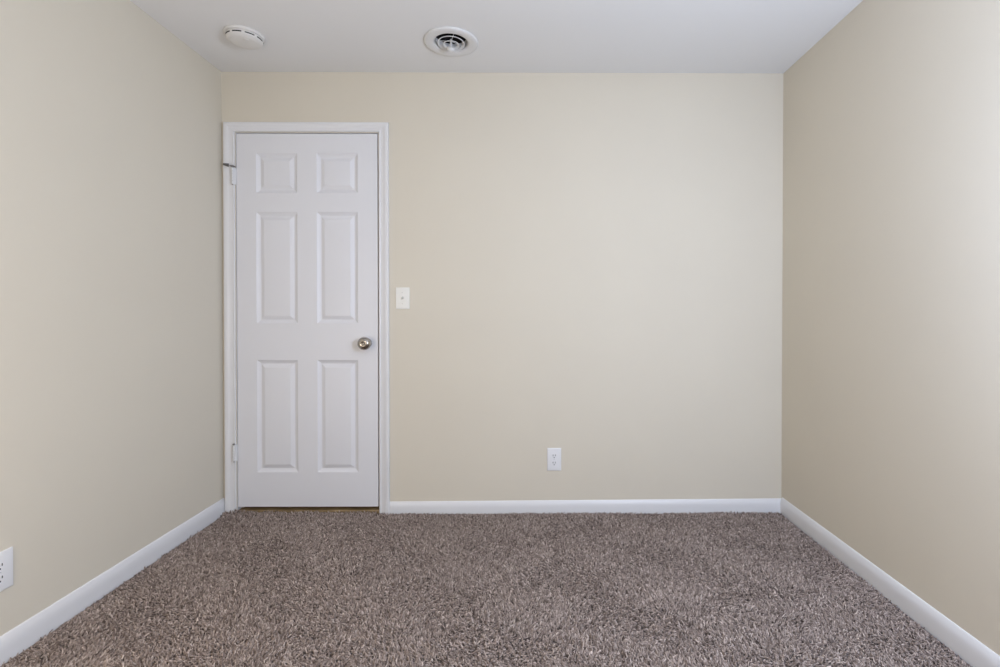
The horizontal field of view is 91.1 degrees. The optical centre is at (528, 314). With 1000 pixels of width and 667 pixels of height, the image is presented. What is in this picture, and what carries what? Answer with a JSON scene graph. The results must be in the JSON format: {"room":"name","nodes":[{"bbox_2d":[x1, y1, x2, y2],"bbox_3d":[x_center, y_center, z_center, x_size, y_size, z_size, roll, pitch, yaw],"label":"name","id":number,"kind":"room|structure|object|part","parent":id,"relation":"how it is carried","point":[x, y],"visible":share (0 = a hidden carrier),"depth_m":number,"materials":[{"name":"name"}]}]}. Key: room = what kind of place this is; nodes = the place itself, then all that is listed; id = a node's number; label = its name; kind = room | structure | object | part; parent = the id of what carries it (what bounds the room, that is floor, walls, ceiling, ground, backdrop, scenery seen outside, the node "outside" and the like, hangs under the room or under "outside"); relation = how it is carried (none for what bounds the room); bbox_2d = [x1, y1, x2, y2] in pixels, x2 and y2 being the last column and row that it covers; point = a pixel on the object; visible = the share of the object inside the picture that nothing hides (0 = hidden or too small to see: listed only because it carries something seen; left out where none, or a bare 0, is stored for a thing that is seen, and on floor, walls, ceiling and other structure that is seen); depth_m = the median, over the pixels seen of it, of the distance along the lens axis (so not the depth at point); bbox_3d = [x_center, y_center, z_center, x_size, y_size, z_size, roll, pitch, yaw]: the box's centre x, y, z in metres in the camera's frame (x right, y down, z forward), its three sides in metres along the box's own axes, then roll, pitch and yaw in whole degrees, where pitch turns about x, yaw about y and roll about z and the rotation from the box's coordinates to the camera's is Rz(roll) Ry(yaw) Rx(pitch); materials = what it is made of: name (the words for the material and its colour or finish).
{"room":"empty bedroom","nodes":[
{"label":"empty bedroom","id":0,"kind":"room"},
{"bbox_2d":[0,0,223,635],"bbox_3d":[-1.713,-0.148,0.950,0.120,2.499,3.420,0,1,0],"label":"wall","id":1,"kind":"structure","parent":0,"point":[111,283],"depth_m":1.91,"materials":[{"name":"beige paint"}]},
{"bbox_2d":[0,547,12,591],"bbox_3d":[-1.652,0.806,1.528,0.008,0.124,0.086,0,1,0],"label":"wall outlet","id":2,"kind":"object","parent":1,"relation":"attached to","point":[6,556],"visible":1,"depth_m":1.55,"materials":[{"name":"white plastic"}]},
{"bbox_2d":[0,573,5,582],"bbox_3d":[-1.649,0.825,1.528,0.002,0.029,0.035,0,1,0],"label":"receptacle","id":3,"kind":"object","parent":2,"relation":"attached to","point":[2,575],"depth_m":1.54,"materials":[{"name":"white plastic"}]},
{"bbox_2d":[0,561,5,570],"bbox_3d":[-1.649,0.786,1.527,0.002,0.029,0.035,0,1,0],"label":"receptacle","id":4,"kind":"object","parent":2,"relation":"attached to","point":[2,563],"depth_m":1.54,"materials":[{"name":"white plastic"}]},
{"bbox_2d":[0,498,224,666],"bbox_3d":[-1.647,1.058,1.020,0.013,0.089,3.300,0,1,0],"label":"baseboard","id":5,"kind":"structure","parent":1,"relation":"attached to","point":[26,634],"depth_m":1.87,"materials":[{"name":"white paint"}]},
{"bbox_2d":[7,513,967,666],"bbox_3d":[-0.129,1.151,1.030,3.288,0.100,3.540,0,1,0],"label":"floor","id":6,"kind":"structure","parent":0,"point":[652,555],"depth_m":1.79,"materials":[{"name":"grey carpet"}]},
{"bbox_2d":[1,509,972,666],"bbox_3d":[-0.131,1.082,1.368,3.022,0.039,2.617,0,1,0],"label":"carpet","id":7,"kind":"structure","parent":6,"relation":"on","point":[742,525],"depth_m":1.87,"materials":[{"name":"grey carpet"}]},
{"bbox_2d":[130,0,862,72],"bbox_3d":[-0.129,-1.297,1.008,3.288,0.001,3.540,0,1,0],"label":"ceiling","id":8,"kind":"structure","parent":0,"point":[513,36],"depth_m":2.27,"materials":[{"name":"white paint"}]},
{"bbox_2d":[223,25,264,49],"bbox_3d":[-1.331,-1.290,2.296,0.171,0.039,0.171,0,1,0],"label":"smoke detector","id":9,"kind":"object","parent":8,"relation":"attached to","point":[241,36],"visible":1,"depth_m":2.26,"materials":[{"name":"white plastic"}]},
{"bbox_2d":[424,26,477,56],"bbox_3d":[-0.372,-1.360,2.350,0.257,0.199,0.257,0,1,0],"label":"ceiling vent","id":10,"kind":"object","parent":8,"relation":"in","point":[449,41],"visible":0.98,"depth_m":2.36,"materials":[{"name":"white metal"}]},
{"bbox_3d":[-0.372,-1.290,2.351,0.037,0.059,0.037,0,1,0],"label":"knob","id":11,"kind":"part","parent":10,"relation":"part of","materials":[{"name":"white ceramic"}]},
{"bbox_2d":[221,72,782,512],"bbox_3d":[-0.139,-0.163,2.728,3.288,2.499,0.120,0,1,0],"label":"wall","id":12,"kind":"structure","parent":0,"point":[591,264],"depth_m":2.67,"materials":[{"name":"beige paint"}]},
{"bbox_2d":[223,134,378,506],"bbox_3d":[-1.228,0.034,2.649,0.813,2.029,0.102,0,1,0],"label":"door","id":13,"kind":"structure","parent":12,"relation":"in","point":[308,260],"depth_m":2.67,"materials":[{"name":"white paint"}]},
{"bbox_2d":[223,122,389,513],"bbox_3d":[-1.202,0.050,2.702,0.773,2.072,0.075,0,1,0],"label":"door frame","id":14,"kind":"structure","parent":12,"relation":"attached to","point":[238,508],"depth_m":2.67,"materials":[{"name":"white paint"}]},
{"bbox_2d":[239,506,378,513],"bbox_3d":[-1.202,1.077,2.709,0.770,0.018,0.077,0,1,0],"label":"threshold","id":15,"kind":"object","parent":12,"relation":"attached to","point":[258,509],"depth_m":2.69,"materials":[{"name":"brown wood"}]},
{"bbox_2d":[396,287,409,308],"bbox_3d":[-0.685,-0.088,2.657,0.074,0.117,0.018,0,1,0],"label":"light switch","id":16,"kind":"object","parent":12,"relation":"attached to","point":[402,293],"visible":1,"depth_m":2.66,"materials":[{"name":"white plastic"}]},
{"bbox_2d":[547,448,560,470],"bbox_3d":[0.139,0.791,2.674,0.076,0.124,0.008,0,1,0],"label":"wall outlet","id":17,"kind":"object","parent":12,"relation":"attached to","point":[553,454],"visible":1,"depth_m":2.67,"materials":[{"name":"white plastic"}]},
{"bbox_2d":[551,453,556,458],"bbox_3d":[0.139,0.771,2.671,0.035,0.029,0.002,0,1,0],"label":"receptacle","id":18,"kind":"object","parent":17,"relation":"attached to","point":[553,455],"depth_m":2.67,"materials":[{"name":"white plastic"}]},
{"bbox_2d":[389,498,781,513],"bbox_3d":[0.313,1.048,2.675,2.144,0.080,0.013,0,1,0],"label":"baseboard","id":19,"kind":"structure","parent":12,"relation":"attached to","point":[765,505],"depth_m":2.67,"materials":[{"name":"white paint"}]},
{"bbox_2d":[781,0,999,655],"bbox_3d":[1.455,-0.147,0.967,0.120,2.499,3.420,0,1,0],"label":"wall","id":20,"kind":"structure","parent":0,"point":[891,265],"depth_m":1.83,"materials":[{"name":"beige paint"}]},
{"bbox_2d":[780,498,999,666],"bbox_3d":[1.388,1.058,1.031,0.013,0.089,3.286,0,1,0],"label":"baseboard","id":21,"kind":"structure","parent":20,"relation":"attached to","point":[972,651],"depth_m":1.82,"materials":[{"name":"white paint"}]}
]}

